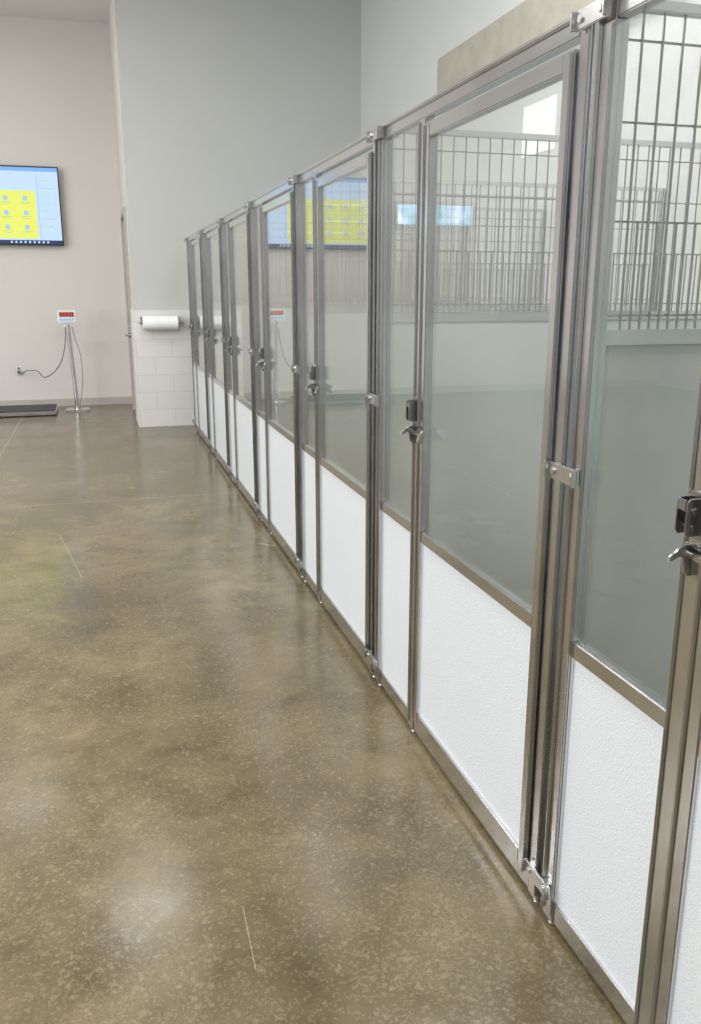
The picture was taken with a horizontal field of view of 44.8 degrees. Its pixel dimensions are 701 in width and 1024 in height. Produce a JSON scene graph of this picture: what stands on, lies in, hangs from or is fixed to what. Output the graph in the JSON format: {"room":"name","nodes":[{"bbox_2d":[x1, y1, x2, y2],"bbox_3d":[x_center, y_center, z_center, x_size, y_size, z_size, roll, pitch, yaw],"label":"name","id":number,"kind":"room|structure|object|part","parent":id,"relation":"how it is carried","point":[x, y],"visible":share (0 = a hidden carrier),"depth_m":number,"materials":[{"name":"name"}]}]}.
{"room":"dog kennel","nodes":[
{"label":"dog kennel","id":0,"kind":"room"},
{"bbox_2d":[0,0,109,23],"bbox_3d":[-3.053,-4.091,2.535,10.480,0.100,16.800,-4,15,-16],"label":"ceiling","id":1,"kind":"structure","parent":0,"point":[89,11],"depth_m":10.23,"materials":[{"name":"paint"}]},
{"bbox_2d":[0,16,131,400],"bbox_3d":[-6.647,-3.625,10.485,7.400,4.820,0.150,-4,15,-16],"label":"wall","id":2,"kind":"structure","parent":0,"point":[57,100],"depth_m":11.23,"materials":[{"name":"beige paint"}]},
{"bbox_2d":[15,366,22,374],"bbox_3d":[-4.484,-1.914,11.495,0.080,0.120,0.008,-4,15,-16],"label":"wall outlet","id":3,"kind":"object","parent":2,"relation":"attached to","point":[18,368],"visible":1,"depth_m":11.49,"materials":[{"name":"white plastic"}]},
{"bbox_2d":[0,165,63,245],"bbox_3d":[-4.561,-3.927,10.891,1.620,0.970,0.110,-4,15,-16],"label":"television","id":4,"kind":"object","parent":2,"relation":"attached to","point":[30,202],"visible":1,"depth_m":10.96,"materials":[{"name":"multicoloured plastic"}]},
{"bbox_2d":[17,327,65,377],"bbox_3d":[-4.095,-2.137,11.291,0.849,0.707,0.091,5,15,17],"label":"power cable","id":5,"kind":"object","parent":2,"relation":"attached to","point":[19,371],"visible":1,"depth_m":11.33,"materials":[{"name":"grey plastic"}]},
{"bbox_2d":[0,396,131,405],"bbox_3d":[-6.625,-1.321,11.004,7.399,0.100,0.015,-4,15,-16],"label":"baseboard","id":6,"kind":"structure","parent":2,"relation":"attached to","point":[100,400],"depth_m":11.78,"materials":[{"name":"plastic"}]},
{"bbox_2d":[109,0,132,309],"bbox_3d":[-2.723,-3.616,10.454,0.120,4.820,2.100,-4,15,-16],"label":"wall","id":7,"kind":"structure","parent":0,"point":[112,29],"depth_m":9.94,"materials":[{"name":"beige paint"}]},
{"bbox_2d":[120,207,136,420],"bbox_3d":[-2.753,-2.456,10.640,0.060,2.480,1.120,-4,15,-16],"label":"trim","id":8,"kind":"structure","parent":7,"relation":"attached to","point":[123,212],"depth_m":10.85,"materials":[{"name":"paint"}]},
{"bbox_2d":[114,0,360,309],"bbox_3d":[-1.184,-3.437,9.767,2.680,4.820,0.120,-4,15,-16],"label":"wall","id":9,"kind":"structure","parent":0,"point":[222,102],"depth_m":9.45,"materials":[{"name":"grey paint"}]},
{"bbox_2d":[139,316,183,329],"bbox_3d":[-2.146,-2.142,9.636,0.500,0.152,0.153,-4,15,-16],"label":"holder","id":10,"kind":"object","parent":9,"relation":"attached to","point":[148,322],"visible":1,"depth_m":9.58,"materials":[{"name":"white paper"}]},
{"bbox_2d":[130,309,194,426],"bbox_3d":[-1.955,-1.740,10.173,1.220,1.330,0.540,-4,15,-16],"label":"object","id":11,"kind":"structure","parent":9,"relation":"attached to","point":[162,359],"depth_m":9.86,"materials":[{"name":"white tile"}]},
{"bbox_2d":[0,404,626,1023],"bbox_3d":[-3.053,0.670,3.779,10.480,0.100,16.800,-4,15,-16],"label":"floor","id":12,"kind":"structure","parent":0,"point":[214,809],"depth_m":2.69,"materials":[{"name":"concrete"}]},
{"bbox_2d":[0,404,57,416],"bbox_3d":[-4.416,-1.299,10.970,1.200,0.075,0.640,-4,15,-16],"label":"platform","id":13,"kind":"object","parent":12,"relation":"on","point":[40,409],"visible":1,"depth_m":10.84,"materials":[{"name":"silver metal"}]},
{"bbox_2d":[56,310,89,411],"bbox_3d":[-3.633,-1.981,11.146,0.315,1.305,0.260,-4,15,-16],"label":"stand","id":14,"kind":"object","parent":12,"relation":"on","point":[66,317],"visible":1,"depth_m":11.09,"materials":[{"name":"silver metal"}]},
{"bbox_2d":[186,231,366,448],"bbox_3d":[-0.611,-1.859,9.108,2.147,2.100,1.320,-4,15,-16],"label":"kennel","id":15,"kind":"object","parent":12,"relation":"on","point":[193,243],"visible":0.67,"depth_m":8.98,"materials":[{"name":"grey metal"}]},
{"bbox_3d":[-1.697,-2.254,9.175,0.006,1.283,0.299,-4,15,-16],"label":"glass","id":16,"kind":"part","parent":15,"relation":"part of","materials":[{"name":"clear glass"}]},
{"bbox_3d":[-1.697,-1.276,9.431,0.012,0.667,0.299,-4,15,-16],"label":"kick panel","id":17,"kind":"part","parent":15,"relation":"part of","materials":[{"name":"white plastic"}]},
{"bbox_3d":[-1.573,-1.795,8.837,0.040,2.088,1.320,-4,15,-16],"label":"frame","id":18,"kind":"part","parent":15,"relation":"part of","materials":[{"name":"silver metal"}]},
{"bbox_3d":[-1.525,-2.071,8.592,0.006,1.224,0.771,-4,15,-16],"label":"glass pane","id":19,"kind":"part","parent":15,"relation":"part of","materials":[{"name":"clear glass"}]},
{"bbox_3d":[-1.530,-1.747,8.674,0.037,1.969,0.855,-4,15,-16],"label":"door","id":20,"kind":"part","parent":15,"relation":"part of","materials":[{"name":"silver metal"}]},
{"bbox_3d":[-1.526,-1.138,8.836,0.012,0.633,0.771,-4,15,-16],"label":"kick panel","id":21,"kind":"part","parent":15,"relation":"part of","materials":[{"name":"white plastic"}]},
{"bbox_2d":[201,220,412,477],"bbox_3d":[-0.235,-1.532,7.854,2.147,2.100,1.320,-4,15,-16],"label":"kennel","id":22,"kind":"object","parent":12,"relation":"on","point":[211,253],"visible":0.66,"depth_m":7.68,"materials":[{"name":"grey metal"}]},
{"bbox_3d":[-1.321,-1.926,7.921,0.006,1.283,0.299,-4,15,-16],"label":"glass","id":23,"kind":"part","parent":22,"relation":"part of","materials":[{"name":"clear glass"}]},
{"bbox_3d":[-1.321,-0.948,8.176,0.012,0.667,0.299,-4,15,-16],"label":"kick panel","id":24,"kind":"part","parent":22,"relation":"part of","materials":[{"name":"white plastic"}]},
{"bbox_3d":[-1.196,-1.467,7.582,0.040,2.088,1.320,-4,15,-16],"label":"frame","id":25,"kind":"part","parent":22,"relation":"part of","materials":[{"name":"silver metal"}]},
{"bbox_3d":[-1.149,-1.743,7.338,0.006,1.224,0.771,-4,15,-16],"label":"glass pane","id":26,"kind":"part","parent":22,"relation":"part of","materials":[{"name":"clear glass"}]},
{"bbox_3d":[-1.154,-1.419,7.420,0.037,1.969,0.855,-4,15,-16],"label":"door","id":27,"kind":"part","parent":22,"relation":"part of","materials":[{"name":"silver metal"}]},
{"bbox_3d":[-1.150,-0.810,7.581,0.012,0.633,0.771,-4,15,-16],"label":"kick panel","id":28,"kind":"part","parent":22,"relation":"part of","materials":[{"name":"white plastic"}]},
{"bbox_2d":[220,205,467,515],"bbox_3d":[0.153,-1.195,6.564,2.147,2.100,1.397,-4,15,-16],"label":"kennel","id":29,"kind":"object","parent":12,"relation":"on","point":[238,323],"depth_m":6.68,"materials":[{"name":"silver metal"}]},
{"bbox_3d":[-0.945,-1.598,6.666,0.006,1.283,0.299,-4,15,-16],"label":"glass","id":30,"kind":"part","parent":29,"relation":"part of","materials":[{"name":"clear glass"}]},
{"bbox_3d":[-0.927,-1.228,6.532,0.060,0.064,0.130,-4,15,-16],"label":"lever","id":31,"kind":"part","parent":29,"relation":"part of","materials":[{"name":"metal"}]},
{"bbox_3d":[-0.945,-0.620,6.922,0.012,0.667,0.299,-4,15,-16],"label":"kick panel","id":32,"kind":"part","parent":29,"relation":"part of","materials":[{"name":"white plastic"}]},
{"bbox_3d":[-0.772,-1.415,6.083,0.006,1.224,0.771,-4,15,-16],"label":"glass pane","id":33,"kind":"part","parent":29,"relation":"part of","materials":[{"name":"clear glass"}]},
{"bbox_3d":[-0.820,-1.139,6.328,0.040,2.088,1.320,-4,15,-16],"label":"frame","id":34,"kind":"part","parent":29,"relation":"part of","materials":[{"name":"silver metal"}]},
{"bbox_3d":[-0.777,-1.091,6.166,0.037,1.969,0.855,-4,15,-16],"label":"door","id":35,"kind":"part","parent":29,"relation":"part of","materials":[{"name":"silver metal"}]},
{"bbox_3d":[0.005,-1.063,7.289,2.036,1.401,0.012,-4,15,-16],"label":"partition panel","id":36,"kind":"part","parent":29,"relation":"part of","materials":[{"name":"glass"}]},
{"bbox_3d":[-0.773,-0.482,6.327,0.012,0.633,0.771,-4,15,-16],"label":"kick panel","id":37,"kind":"part","parent":29,"relation":"part of","materials":[{"name":"white plastic"}]},
{"bbox_3d":[-0.656,-1.069,5.669,0.026,0.038,0.124,-4,15,-16],"label":"connector bracket","id":38,"kind":"part","parent":29,"relation":"part of","materials":[{"name":"silver metal"}]},
{"bbox_2d":[244,180,544,576],"bbox_3d":[0.506,-0.887,5.386,2.147,2.100,1.387,-4,15,-16],"label":"kennel","id":39,"kind":"object","parent":12,"relation":"on","point":[275,340],"depth_m":5.49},
{"bbox_3d":[-0.656,-1.963,5.436,0.026,0.038,0.124,-4,15,-16],"label":"connector bracket","id":40,"kind":"part","parent":39,"relation":"part of","materials":[{"name":"silver metal"}]},
{"bbox_3d":[-0.656,-0.049,5.936,0.026,0.038,0.124,-4,15,-16],"label":"connector bracket","id":41,"kind":"part","parent":39,"relation":"part of","materials":[{"name":"silver metal"}]},
{"bbox_3d":[-0.552,-0.901,5.281,0.060,0.064,0.130,-4,15,-16],"label":"lever","id":42,"kind":"part","parent":39,"relation":"part of","materials":[{"name":"metal"}]},
{"bbox_3d":[-0.569,-0.293,5.670,0.012,0.667,0.295,-4,15,-16],"label":"kick panel","id":43,"kind":"part","parent":39,"relation":"part of","materials":[{"name":"white plastic"}]},
{"bbox_3d":[-0.445,-0.813,5.078,0.040,2.088,1.310,-4,15,-16],"label":"frame","id":44,"kind":"part","parent":39,"relation":"part of","materials":[{"name":"silver metal"}]},
{"bbox_3d":[0.381,-0.736,6.034,2.036,1.401,0.012,-4,15,-16],"label":"partition panel","id":45,"kind":"part","parent":39,"relation":"part of","materials":[{"name":"glass"}]},
{"bbox_3d":[-0.403,-0.765,4.918,0.037,1.969,0.849,-4,15,-16],"label":"door","id":46,"kind":"part","parent":39,"relation":"part of","materials":[{"name":"silver metal"}]},
{"bbox_3d":[-0.399,-0.156,5.079,0.012,0.633,0.765,-4,15,-16],"label":"kick panel","id":47,"kind":"part","parent":39,"relation":"part of","materials":[{"name":"white plastic"}]},
{"bbox_2d":[288,135,664,676],"bbox_3d":[0.877,-0.564,4.150,2.147,2.100,1.367,-4,15,-16],"label":"kennel","id":48,"kind":"object","parent":12,"relation":"on","point":[337,344],"depth_m":4.23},
{"bbox_3d":[-0.283,-1.637,4.191,0.026,0.038,0.124,-4,15,-16],"label":"connector bracket","id":49,"kind":"part","parent":48,"relation":"part of","materials":[{"name":"silver metal"}]},
{"bbox_3d":[-0.283,-0.744,4.424,0.026,0.038,0.124,-4,15,-16],"label":"connector bracket","id":50,"kind":"part","parent":48,"relation":"part of","materials":[{"name":"silver metal"}]},
{"bbox_3d":[-0.283,0.277,4.691,0.026,0.038,0.124,-4,15,-16],"label":"connector bracket","id":51,"kind":"part","parent":48,"relation":"part of","materials":[{"name":"silver metal"}]},
{"bbox_3d":[-0.195,0.032,4.425,0.012,0.667,0.293,-4,15,-16],"label":"kick panel","id":52,"kind":"part","parent":48,"relation":"part of","materials":[{"name":"white plastic"}]},
{"bbox_3d":[-0.179,-0.576,4.038,0.060,0.064,0.130,-4,15,-16],"label":"lever","id":53,"kind":"part","parent":48,"relation":"part of","materials":[{"name":"metal"}]},
{"bbox_3d":[-0.074,-0.490,3.843,0.040,2.088,1.290,-4,15,-16],"label":"frame","id":54,"kind":"part","parent":48,"relation":"part of","materials":[{"name":"silver metal"}]},
{"bbox_3d":[-0.033,-0.443,3.683,0.037,1.969,0.831,-4,15,-16],"label":"door","id":55,"kind":"part","parent":48,"relation":"part of","materials":[{"name":"silver metal"}]},
{"bbox_3d":[-0.029,0.166,3.844,0.012,0.633,0.747,-4,15,-16],"label":"kick panel","id":56,"kind":"part","parent":48,"relation":"part of","materials":[{"name":"white plastic"}]},
{"bbox_3d":[0.755,-0.410,4.789,2.036,1.401,0.012,-4,15,-16],"label":"partition panel","id":57,"kind":"part","parent":48,"relation":"part of","materials":[{"name":"glass"}]},
{"bbox_2d":[364,18,700,902],"bbox_3d":[1.256,-0.235,2.889,2.147,2.100,1.442,-4,15,-16],"label":"kennel","id":58,"kind":"object","parent":12,"relation":"on","point":[470,526],"depth_m":2.80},
{"bbox_3d":[0.085,0.597,3.464,0.026,0.038,0.124,-4,15,-16],"label":"connector bracket","id":59,"kind":"part","parent":58,"relation":"part of","materials":[{"name":"silver metal"}]},
{"bbox_3d":[0.085,-0.424,3.197,0.026,0.038,0.124,-4,15,-16],"label":"connector bracket","id":60,"kind":"part","parent":58,"relation":"part of","materials":[{"name":"silver metal"}]},
{"bbox_3d":[0.085,-1.317,2.964,0.026,0.038,0.124,-4,15,-16],"label":"connector bracket","id":61,"kind":"part","parent":58,"relation":"part of","materials":[{"name":"silver metal"}]},
{"bbox_3d":[0.179,0.358,3.178,0.012,0.667,0.338,-4,15,-16],"label":"kick panel","id":62,"kind":"part","parent":58,"relation":"part of","materials":[{"name":"white plastic"}]},
{"bbox_3d":[0.202,-0.245,2.770,0.060,0.064,0.130,-4,15,-16],"label":"lever","id":63,"kind":"part","parent":58,"relation":"part of","materials":[{"name":"metal"}]},
{"bbox_3d":[0.356,0.501,2.562,0.012,0.633,0.777,-4,15,-16],"label":"kick panel","id":64,"kind":"part","parent":58,"relation":"part of","materials":[{"name":"white plastic"}]},
{"bbox_3d":[0.304,-0.161,2.581,0.040,2.088,1.365,-4,15,-16],"label":"frame","id":65,"kind":"part","parent":58,"relation":"part of","materials":[{"name":"silver metal"}]},
{"bbox_3d":[0.352,-0.108,2.401,0.037,1.969,0.861,-4,15,-16],"label":"door","id":66,"kind":"part","parent":58,"relation":"part of","materials":[{"name":"clear glass"}]},
{"bbox_3d":[1.123,-0.090,3.563,2.036,1.401,0.012,-4,15,-16],"label":"partition panel","id":67,"kind":"part","parent":58,"relation":"part of","materials":[{"name":"glass"}]},
{"bbox_2d":[520,0,700,1023],"bbox_3d":[1.644,0.103,1.595,2.147,2.100,1.437,-4,15,-16],"label":"kennel","id":68,"kind":"object","parent":12,"relation":"on","point":[622,858],"depth_m":1.84,"materials":[{"name":"clear glass"}]},
{"bbox_3d":[0.474,0.935,2.168,0.026,0.038,0.124,-4,15,-16],"label":"connector bracket","id":69,"kind":"part","parent":68,"relation":"part of","materials":[{"name":"silver metal"}]},
{"bbox_3d":[0.474,-0.085,1.901,0.026,0.038,0.124,-4,15,-16],"label":"connector bracket","id":70,"kind":"part","parent":68,"relation":"part of","materials":[{"name":"silver metal"}]},
{"bbox_3d":[0.474,-0.978,1.668,0.026,0.038,0.124,-4,15,-16],"label":"connector bracket","id":71,"kind":"part","parent":68,"relation":"part of","materials":[{"name":"silver metal"}]},
{"bbox_3d":[0.569,0.697,1.879,0.012,0.667,0.345,-4,15,-16],"label":"kick panel","id":72,"kind":"part","parent":68,"relation":"part of","materials":[{"name":"white plastic"}]},
{"bbox_3d":[1.512,0.249,2.267,2.036,1.401,0.012,-4,15,-16],"label":"partition panel","id":73,"kind":"part","parent":68,"relation":"part of","materials":[{"name":"glass"}]},
{"bbox_3d":[0.742,0.231,1.103,0.037,1.969,0.849,-4,15,-16],"label":"door","id":74,"kind":"part","parent":68,"relation":"part of","materials":[{"name":"silver metal"}]},
{"bbox_3d":[0.592,0.095,1.467,0.060,0.064,0.130,-4,15,-16],"label":"lever","id":75,"kind":"part","parent":68,"relation":"part of","materials":[{"name":"metal"}]},
{"bbox_3d":[0.746,0.840,1.265,0.012,0.633,0.765,-4,15,-16],"label":"kick panel","id":76,"kind":"part","parent":68,"relation":"part of","materials":[{"name":"white plastic"}]},
{"bbox_2d":[360,0,700,310],"bbox_3d":[2.152,-1.816,3.561,0.150,4.820,14.300,-4,15,-16],"label":"wall","id":77,"kind":"structure","parent":0,"point":[403,42],"depth_m":6.47,"materials":[{"name":"paint"}]},
{"bbox_2d":[437,0,595,92],"bbox_3d":[1.358,-3.277,5.632,0.050,0.440,4.100,-4,15,-16],"label":"acoustic panel","id":78,"kind":"object","parent":77,"relation":"attached to","point":[529,19],"visible":0.53,"depth_m":6.28,"materials":[{"name":"beige fabric"}]},
{"bbox_2d":[521,94,556,157],"bbox_3d":[1.325,-2.708,5.986,0.004,0.340,0.480,-4,15,-16],"label":"paper notice","id":79,"kind":"object","parent":77,"relation":"attached to","point":[539,117],"visible":0.84,"depth_m":5.96,"materials":[{"name":"white paper"}]}
]}

